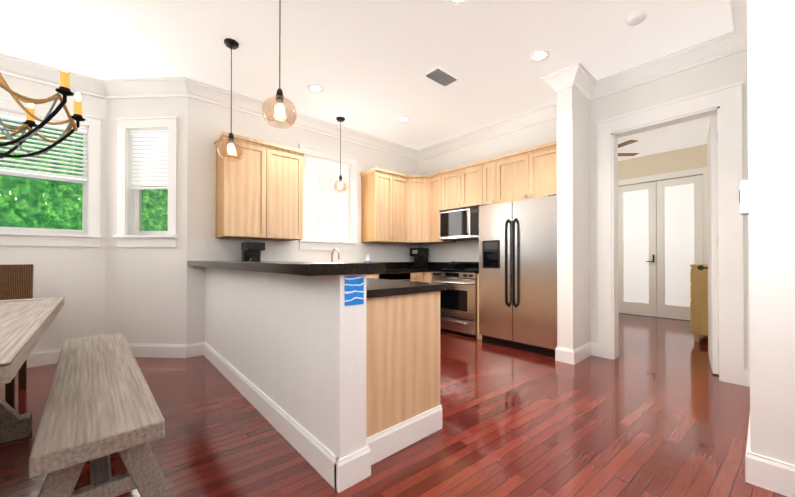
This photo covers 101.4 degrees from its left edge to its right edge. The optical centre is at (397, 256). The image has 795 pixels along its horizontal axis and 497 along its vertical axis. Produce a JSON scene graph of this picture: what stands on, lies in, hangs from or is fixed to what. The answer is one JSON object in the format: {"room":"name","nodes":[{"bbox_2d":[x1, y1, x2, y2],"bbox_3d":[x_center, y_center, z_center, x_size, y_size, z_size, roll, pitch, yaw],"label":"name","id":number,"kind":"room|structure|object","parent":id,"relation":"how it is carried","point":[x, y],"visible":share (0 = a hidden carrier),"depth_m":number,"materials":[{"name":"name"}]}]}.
{"room":"kitchen","nodes":[
{"label":"kitchen","id":0,"kind":"room"},
{"bbox_2d":[0,74,105,351],"bbox_3d":[-4.279,-0.446,2.628,2.860,3.020,0.180,0,-1,-41],"label":"wall","id":1,"kind":"structure","parent":0,"point":[74,277],"depth_m":3.33,"materials":[{"name":"white paint"}]},
{"bbox_2d":[0,96,102,246],"bbox_3d":[-3.651,-0.794,3.150,1.174,1.382,0.235,0,-1,-41],"label":"bay window","id":2,"kind":"structure","parent":1,"relation":"in","point":[89,130],"depth_m":3.31,"materials":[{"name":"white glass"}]},
{"bbox_2d":[105,97,187,343],"bbox_3d":[-2.684,-0.440,3.570,0.919,3.020,0.180,0,0,4],"label":"wall","id":3,"kind":"structure","parent":0,"point":[145,295],"depth_m":3.48,"materials":[{"name":"white paint"}]},
{"bbox_2d":[113,116,178,246],"bbox_3d":[-2.666,-0.791,3.544,0.684,1.382,0.235,0,0,4],"label":"bay window","id":4,"kind":"structure","parent":3,"relation":"in","point":[147,152],"depth_m":3.49,"materials":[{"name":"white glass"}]},
{"bbox_2d":[187,97,417,343],"bbox_3d":[-0.924,-0.432,4.729,3.650,3.020,0.180,0,-1,-41],"label":"wall","id":5,"kind":"structure","parent":0,"point":[208,123],"depth_m":3.74,"materials":[{"name":"white paint"}]},
{"bbox_2d":[27,342,203,367],"bbox_3d":[-3.613,0.994,2.643,3.470,0.140,0.666,0,-1,-41],"label":"baseboard","id":6,"kind":"structure","parent":5,"relation":"attached to","point":[40,358],"depth_m":3.44,"materials":[{"name":"white wood"}]},
{"bbox_2d":[0,53,419,160],"bbox_3d":[-2.312,-1.774,3.749,6.680,0.150,0.760,0,-1,-41],"label":"crown molding","id":7,"kind":"structure","parent":5,"relation":"attached to","point":[12,66],"depth_m":3.47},
{"bbox_2d":[214,135,273,238],"bbox_3d":[-1.728,-0.729,3.664,0.492,1.039,0.348,0,-1,-41],"label":"upper cabinet","id":8,"kind":"object","parent":5,"relation":"attached to","point":[259,189],"depth_m":3.54,"materials":[{"name":"brown wood"}]},
{"bbox_2d":[266,147,305,240],"bbox_3d":[-1.445,-0.727,3.914,0.492,1.039,0.348,0,-1,-41],"label":"upper cabinet","id":9,"kind":"object","parent":5,"relation":"attached to","point":[288,165],"depth_m":3.84,"materials":[{"name":"brown wood"}]},
{"bbox_2d":[219,262,418,272],"bbox_3d":[-0.803,0.137,4.693,3.148,0.100,0.023,0,-1,-41],"label":"backsplash","id":10,"kind":"structure","parent":5,"relation":"attached to","point":[390,265],"depth_m":5.27,"materials":[{"name":"black stone"}]},
{"bbox_2d":[298,144,358,250],"bbox_3d":[-0.999,-0.783,4.628,0.924,1.382,0.235,0,-1,-41],"label":"kitchen window","id":11,"kind":"structure","parent":5,"relation":"in","point":[329,218],"depth_m":4.61,"materials":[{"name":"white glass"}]},
{"bbox_2d":[361,171,389,242],"bbox_3d":[-0.290,-0.730,4.936,0.382,1.019,0.348,0,-1,-41],"label":"upper cabinet","id":12,"kind":"object","parent":5,"relation":"attached to","point":[375,217],"depth_m":4.79,"materials":[{"name":"brown wood"}]},
{"bbox_2d":[390,171,405,242],"bbox_3d":[-0.064,-0.729,5.112,0.418,1.019,0.383,0,-1,-41],"label":"upper cabinet","id":13,"kind":"object","parent":5,"relation":"attached to","point":[397,182],"depth_m":4.98,"materials":[{"name":"brown wood"}]},
{"bbox_2d":[406,175,429,243],"bbox_3d":[0.341,-0.728,5.302,0.635,1.019,0.635,0,-1,-41],"label":"upper cabinet","id":14,"kind":"object","parent":5,"relation":"attached to","point":[417,186],"depth_m":5.10,"materials":[{"name":"brown wood"}]},
{"bbox_2d":[0,0,733,160],"bbox_3d":[0.842,-1.907,2.509,10.600,0.100,7.400,0,-1,-41],"label":"ceiling","id":15,"kind":"structure","parent":0,"point":[366,65],"depth_m":2.89,"materials":[{"name":"white paint"}]},
{"bbox_2d":[0,61,85,158],"bbox_3d":[-2.087,-1.179,1.377,1.102,1.372,1.105,0,-1,-41],"label":"chandelier","id":16,"kind":"object","parent":15,"relation":"hanging from","point":[63,89],"visible":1,"depth_m":1.61,"materials":[{"name":"metal"}]},
{"bbox_2d":[217,38,244,161],"bbox_3d":[-1.441,-1.348,2.822,0.216,1.014,0.216,0,-1,-41],"label":"pendant light","id":17,"kind":"object","parent":15,"relation":"hanging from","point":[231,44],"visible":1,"depth_m":2.81,"materials":[{"name":"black glass"}]},
{"bbox_2d":[262,0,296,128],"bbox_3d":[-0.756,-1.353,2.093,0.216,1.014,0.216,0,-1,-41],"label":"pendant light","id":18,"kind":"object","parent":15,"relation":"hanging from","point":[280,108],"visible":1,"depth_m":2.08,"materials":[{"name":"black glass"}]},
{"bbox_2d":[308,84,322,91],"bbox_3d":[-0.899,-1.846,3.571,0.168,0.005,0.168,0,-1,40],"label":"recessed light","id":19,"kind":"object","parent":15,"relation":"in","point":[312,87],"depth_m":3.57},
{"bbox_2d":[332,117,348,192],"bbox_3d":[-0.760,-1.350,4.346,0.216,0.989,0.216,0,-1,-41],"label":"pendant light","id":20,"kind":"object","parent":15,"relation":"hanging from","point":[340,120],"visible":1,"depth_m":4.34,"materials":[{"name":"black glass"}]},
{"bbox_2d":[397,117,409,121],"bbox_3d":[0.077,-1.841,4.369,0.168,0.005,0.168,0,-1,40],"label":"recessed light","id":21,"kind":"object","parent":15,"relation":"in","point":[401,119],"depth_m":4.37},
{"bbox_2d":[423,66,459,86],"bbox_3d":[0.454,-1.845,3.354,0.340,0.012,0.200,0,-1,-41],"label":"ceiling vent","id":22,"kind":"object","parent":15,"relation":"in","point":[441,76],"visible":1,"depth_m":3.33,"materials":[{"name":"grey metal"}]},
{"bbox_2d":[448,0,468,4],"bbox_3d":[0.440,-1.855,2.313,0.168,0.005,0.168,0,-1,40],"label":"recessed light","id":23,"kind":"object","parent":15,"relation":"in","point":[455,2],"depth_m":2.37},
{"bbox_2d":[530,50,549,61],"bbox_3d":[1.311,-1.850,3.004,0.168,0.005,0.168,0,-1,40],"label":"recessed light","id":24,"kind":"object","parent":15,"relation":"in","point":[540,55],"depth_m":3.00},
{"bbox_2d":[618,140,638,155],"bbox_3d":[3.022,-1.680,5.060,1.255,0.320,1.266,0,-1,-41],"label":"ceiling fan","id":25,"kind":"object","parent":15,"relation":"hanging from","point":[625,144],"visible":0.08,"depth_m":4.67,"materials":[{"name":"brown wood"}]},
{"bbox_2d":[626,10,646,25],"bbox_3d":[1.848,-1.839,2.517,0.130,0.034,0.128,0,-1,-41],"label":"smoke detector","id":26,"kind":"object","parent":15,"relation":"attached to","point":[636,17],"visible":0.98,"depth_m":2.49,"materials":[{"name":"white plastic"}]},
{"bbox_2d":[0,313,786,496],"bbox_3d":[0.842,1.113,2.488,10.600,0.100,7.400,0,-1,-41],"label":"floor","id":27,"kind":"structure","parent":0,"point":[656,408],"depth_m":1.95,"materials":[{"name":"brown wood"}]},
{"bbox_2d":[0,264,33,407],"bbox_3d":[-3.046,0.562,2.329,0.520,1.000,0.588,0,-1,-41],"label":"wicker chair","id":28,"kind":"object","parent":27,"relation":"on","point":[16,281],"visible":0.35,"depth_m":2.59,"materials":[{"name":"brown wicker"}]},
{"bbox_2d":[0,297,64,443],"bbox_3d":[-2.068,0.666,1.237,1.020,0.776,2.000,0,-1,-43],"label":"dining table","id":29,"kind":"object","parent":27,"relation":"on","point":[25,324],"visible":1,"depth_m":1.52,"materials":[{"name":"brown wood"}]},
{"bbox_2d":[29,333,173,496],"bbox_3d":[-1.636,0.834,1.774,0.466,0.472,1.950,0,-1,-44],"label":"bench","id":30,"kind":"object","parent":27,"relation":"on","point":[100,406],"visible":1,"depth_m":1.26,"materials":[{"name":"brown wood"}]},
{"bbox_2d":[231,277,246,376],"bbox_3d":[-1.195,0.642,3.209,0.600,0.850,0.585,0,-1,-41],"label":"base cabinet","id":31,"kind":"object","parent":27,"relation":"on","point":[238,284],"depth_m":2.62,"materials":[{"name":"white paint"}]},
{"bbox_2d":[219,269,430,276],"bbox_3d":[-0.558,0.206,4.415,3.148,0.040,0.763,0,-1,-41],"label":"countertop","id":32,"kind":"structure","parent":31,"relation":"on","point":[388,270],"depth_m":4.62,"materials":[{"name":"black stone"}]},
{"bbox_2d":[241,242,264,260],"bbox_3d":[-1.605,0.012,3.632,0.190,0.335,0.265,0,-1,-41],"label":"coffee maker","id":33,"kind":"object","parent":32,"relation":"on","point":[251,251],"visible":0.54,"depth_m":3.60,"materials":[{"name":"black plastic"}]},
{"bbox_2d":[331,248,339,261],"bbox_3d":[-0.825,0.035,4.479,0.115,0.300,0.213,0,-1,-41],"label":"faucet","id":34,"kind":"object","parent":32,"relation":"on","point":[332,254],"visible":0.71,"depth_m":4.46,"materials":[{"name":"silver metal"}]},
{"bbox_2d":[365,254,370,262],"bbox_3d":[-0.439,0.057,4.834,0.089,0.262,0.087,0,-1,-41],"label":"soap bottle","id":35,"kind":"object","parent":32,"relation":"on","point":[367,259],"visible":0.6,"depth_m":4.80,"materials":[{"name":"white plastic"}]},
{"bbox_2d":[410,248,428,267],"bbox_3d":[0.355,0.027,5.376,0.192,0.330,0.250,0,-1,-41],"label":"pod coffee maker","id":36,"kind":"object","parent":32,"relation":"on","point":[420,255],"visible":1,"depth_m":5.32,"materials":[{"name":"black plastic"}]},
{"bbox_2d":[247,281,270,396],"bbox_3d":[-0.869,0.640,2.840,0.600,0.850,0.660,0,-1,-41],"label":"base cabinet","id":37,"kind":"object","parent":27,"relation":"on","point":[258,292],"depth_m":2.27,"materials":[{"name":"white paint"}]},
{"bbox_2d":[271,281,298,420],"bbox_3d":[-0.518,0.637,2.443,0.600,0.850,0.660,0,-1,-41],"label":"base cabinet","id":38,"kind":"object","parent":27,"relation":"on","point":[284,298],"depth_m":1.93,"materials":[{"name":"white paint"}]},
{"bbox_2d":[359,273,378,276],"bbox_3d":[-0.781,0.650,4.311,0.890,0.850,0.618,0,-1,-41],"label":"base cabinet","id":39,"kind":"object","parent":27,"relation":"on","point":[360,274],"depth_m":4.26,"materials":[{"name":"beige wood"}]},
{"bbox_2d":[299,285,441,472],"bbox_3d":[-0.171,0.635,2.059,0.610,0.850,0.635,0,-1,-41],"label":"peninsula end panel","id":40,"kind":"object","parent":27,"relation":"on","point":[323,380],"depth_m":1.69,"materials":[{"name":"beige wood"}]},
{"bbox_2d":[187,261,386,276],"bbox_3d":[-1.143,0.064,2.527,0.410,0.050,2.818,0,-1,-41],"label":"countertop","id":41,"kind":"structure","parent":40,"relation":"on","point":[293,269],"depth_m":1.56,"materials":[{"name":"black stone"}]},
{"bbox_2d":[235,273,446,300],"bbox_3d":[-0.642,0.193,2.617,0.640,0.040,2.150,0,-1,-41],"label":"countertop","id":42,"kind":"structure","parent":40,"relation":"on","point":[373,286],"depth_m":1.83,"materials":[{"name":"black stone"}]},
{"bbox_2d":[345,276,363,305],"bbox_3d":[-0.202,0.159,1.528,0.105,0.135,0.002,0,-1,-41],"label":"sign","id":43,"kind":"object","parent":40,"relation":"attached to","point":[354,290],"visible":1,"depth_m":1.53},
{"bbox_2d":[379,273,414,280],"bbox_3d":[-0.223,0.653,4.805,0.720,0.850,0.618,0,-1,-41],"label":"base cabinet","id":44,"kind":"object","parent":27,"relation":"on","point":[390,276],"depth_m":4.63,"materials":[{"name":"black wood"}]},
{"bbox_2d":[415,269,422,280],"bbox_3d":[0.091,0.655,5.083,0.240,0.850,0.618,0,-1,-41],"label":"base cabinet","id":45,"kind":"object","parent":27,"relation":"on","point":[418,272],"depth_m":4.88,"materials":[{"name":"beige wood"}]},
{"bbox_2d":[423,273,446,284],"bbox_3d":[0.574,0.656,5.148,0.478,0.850,0.365,0,-1,-41],"label":"base cabinet","id":46,"kind":"object","parent":27,"relation":"on","point":[426,276],"depth_m":4.92,"materials":[{"name":"beige wood"}]},
{"bbox_2d":[431,262,478,337],"bbox_3d":[0.923,0.578,4.686,0.561,1.000,0.780,0,-1,-41],"label":"range","id":47,"kind":"object","parent":27,"relation":"on","point":[458,305],"visible":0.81,"depth_m":4.47,"materials":[{"name":"silver metal"}]},
{"bbox_2d":[448,261,459,268],"bbox_3d":[0.845,0.123,4.900,0.156,0.116,0.216,0,-1,-41],"label":"pot","id":48,"kind":"object","parent":47,"relation":"on","point":[453,265],"visible":0.98,"depth_m":4.84,"materials":[{"name":"black metal"}]},
{"bbox_2d":[479,194,556,357],"bbox_3d":[1.538,0.210,3.914,0.667,1.725,0.955,0,-1,-41],"label":"fridge","id":49,"kind":"object","parent":27,"relation":"on","point":[518,274],"visible":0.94,"depth_m":3.68,"materials":[{"name":"silver metal"}]},
{"bbox_2d":[690,264,718,341],"bbox_3d":[4.223,0.587,4.231,0.960,0.975,0.585,0,-1,-41],"label":"dresser","id":50,"kind":"object","parent":27,"relation":"on","point":[699,302],"visible":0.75,"depth_m":4.06,"materials":[{"name":"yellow wood"}]},
{"bbox_2d":[418,118,556,261],"bbox_3d":[1.236,-0.431,4.876,0.140,3.020,2.820,0,-1,-41],"label":"wall","id":51,"kind":"structure","parent":0,"point":[541,133],"depth_m":4.88,"materials":[{"name":"white paint"}]},
{"bbox_2d":[419,262,449,268],"bbox_3d":[0.620,0.143,5.442,0.023,0.100,0.740,0,-1,-41],"label":"backsplash","id":52,"kind":"structure","parent":51,"relation":"attached to","point":[431,265],"depth_m":5.33,"materials":[{"name":"black stone"}]},
{"bbox_2d":[430,171,455,242],"bbox_3d":[0.699,-0.729,5.087,0.383,1.019,0.358,0,-1,-41],"label":"upper cabinet","id":53,"kind":"object","parent":51,"relation":"attached to","point":[437,183],"depth_m":4.98,"materials":[{"name":"brown wood"}]},
{"bbox_2d":[446,171,457,209],"bbox_3d":[0.931,-0.949,4.852,0.348,0.584,0.417,0,-1,-41],"label":"upper cabinet","id":54,"kind":"object","parent":51,"relation":"attached to","point":[451,176],"depth_m":4.75,"materials":[{"name":"brown wood"}]},
{"bbox_2d":[458,163,477,207],"bbox_3d":[1.151,-0.950,4.604,0.348,0.584,0.474,0,-1,-41],"label":"upper cabinet","id":55,"kind":"object","parent":51,"relation":"attached to","point":[467,176],"depth_m":4.54,"materials":[{"name":"brown wood"}]},
{"bbox_2d":[439,205,480,240],"bbox_3d":[0.995,-0.469,4.704,0.444,0.436,0.710,0,-1,-41],"label":"over-the-range microwave","id":56,"kind":"object","parent":55,"relation":"attached to","point":[459,224],"visible":0.77,"depth_m":4.57,"materials":[{"name":"silver metal"}]},
{"bbox_2d":[478,159,489,204],"bbox_3d":[1.336,-0.952,4.394,0.348,0.584,0.314,0,-1,-41],"label":"upper cabinet","id":57,"kind":"object","parent":51,"relation":"attached to","point":[483,168],"depth_m":4.33,"materials":[{"name":"brown wood"}]},
{"bbox_2d":[420,104,556,159],"bbox_3d":[1.248,-1.767,4.682,0.110,0.150,2.500,0,-1,-41],"label":"crown molding","id":58,"kind":"structure","parent":51,"relation":"attached to","point":[547,112],"depth_m":4.56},
{"bbox_2d":[490,151,521,203],"bbox_3d":[1.548,-0.953,4.155,0.348,0.584,0.554,0,-1,-41],"label":"upper cabinet","id":59,"kind":"object","parent":51,"relation":"attached to","point":[506,172],"depth_m":4.11,"materials":[{"name":"brown wood"}]},
{"bbox_2d":[522,143,556,199],"bbox_3d":[1.820,-0.955,3.847,0.348,0.584,0.495,0,-1,-41],"label":"upper cabinet","id":60,"kind":"object","parent":51,"relation":"attached to","point":[539,166],"depth_m":3.78,"materials":[{"name":"brown wood"}]},
{"bbox_2d":[541,72,565,107],"bbox_3d":[1.769,-1.775,3.535,0.630,0.150,0.130,0,-1,-41],"label":"crown molding","id":61,"kind":"structure","parent":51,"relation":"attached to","point":[554,80],"depth_m":3.32,"materials":[{"name":"white wood"}]},
{"bbox_2d":[557,86,589,349],"bbox_3d":[1.983,-0.440,3.555,0.770,3.020,0.150,0,-1,-41],"label":"wall column","id":62,"kind":"structure","parent":0,"point":[573,240],"depth_m":3.33,"materials":[{"name":"white paint"}]},
{"bbox_2d":[618,144,717,186],"bbox_3d":[4.621,-0.424,5.908,0.180,3.020,4.260,0,-1,-41],"label":"wall","id":63,"kind":"structure","parent":0,"point":[693,157],"depth_m":5.70,"materials":[{"name":"beige paint"}]},
{"bbox_2d":[618,167,707,319],"bbox_3d":[4.604,-0.184,5.791,0.120,2.540,1.430,0,-1,-41],"label":"french door","id":64,"kind":"structure","parent":63,"relation":"in","point":[663,246],"depth_m":5.75,"materials":[{"name":"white glass"}]},
{"bbox_2d":[589,50,749,368],"bbox_3d":[2.561,-0.443,3.151,0.140,3.020,1.220,0,-1,-41],"label":"wall","id":65,"kind":"structure","parent":0,"point":[727,70],"depth_m":3.06,"materials":[{"name":"white paint"}]},
{"bbox_2d":[564,62,599,99],"bbox_3d":[1.864,-1.777,3.292,0.450,0.150,0.120,0,-1,-41],"label":"crown molding","id":66,"kind":"structure","parent":65,"relation":"attached to","point":[582,80],"depth_m":3.28,"materials":[{"name":"white wood"}]},
{"bbox_2d":[571,342,593,364],"bbox_3d":[1.925,0.999,3.380,0.496,0.140,0.020,0,-1,-41],"label":"baseboard","id":67,"kind":"structure","parent":65,"relation":"attached to","point":[582,352],"depth_m":3.36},
{"bbox_2d":[588,32,735,101],"bbox_3d":[2.427,-1.778,3.122,0.110,0.150,1.100,0,-1,-41],"label":"crown molding","id":68,"kind":"structure","parent":65,"relation":"attached to","point":[715,48],"depth_m":3.03,"materials":[{"name":"white wood"}]},
{"bbox_2d":[596,81,743,385],"bbox_3d":[2.564,-0.190,3.146,0.196,2.515,1.090,0,-1,-41],"label":"door frame","id":69,"kind":"structure","parent":65,"relation":"attached to","point":[723,104],"depth_m":2.81,"materials":[{"name":"white wood"}]},
{"bbox_2d":[697,115,718,373],"bbox_3d":[3.089,-0.105,3.237,0.762,2.323,0.220,0,-1,-41],"label":"door leaf","id":70,"kind":"structure","parent":65,"relation":"in","point":[712,244],"depth_m":2.94,"materials":[{"name":"white wood"}]},
{"bbox_2d":[747,0,794,464],"bbox_3d":[3.111,-0.456,1.261,1.820,3.020,2.340,0,-1,-41],"label":"wall","id":71,"kind":"structure","parent":0,"point":[771,97],"depth_m":1.48,"materials":[{"name":"white paint"}]},
{"bbox_2d":[728,0,746,52],"bbox_3d":[2.251,-1.784,2.145,1.670,0.150,0.110,0,-1,-41],"label":"crown molding","id":72,"kind":"structure","parent":71,"relation":"attached to","point":[737,38],"depth_m":2.56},
{"bbox_2d":[739,180,748,214],"bbox_3d":[1.740,-0.293,1.633,0.120,0.160,0.034,0,-1,-41],"label":"switch","id":73,"kind":"object","parent":71,"relation":"attached to","point":[744,200],"visible":0.82,"depth_m":1.59,"materials":[{"name":"white plastic"}]},
{"bbox_2d":[746,369,749,448],"bbox_3d":[2.277,0.990,2.096,1.670,0.140,0.030,0,-1,-41],"label":"baseboard","id":74,"kind":"structure","parent":71,"relation":"attached to","point":[748,383],"depth_m":1.74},
{"bbox_2d":[745,448,794,496],"bbox_3d":[2.309,0.981,0.773,0.016,0.140,2.026,0,-1,-41],"label":"baseboard","id":75,"kind":"structure","parent":71,"relation":"attached to","point":[770,474],"depth_m":1.47,"materials":[{"name":"white wood"}]},
{"label":"outside","id":76,"kind":"structure","parent":0,"visible":0},
{"bbox_2d":[0,120,167,230],"bbox_3d":[-3.119,-1.436,2.607,17.000,9.000,8.000,0,-1,-41],"label":"foliage","id":77,"kind":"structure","parent":76,"point":[6,202],"depth_m":5.16,"materials":[{"name":"green plant"}]}
]}

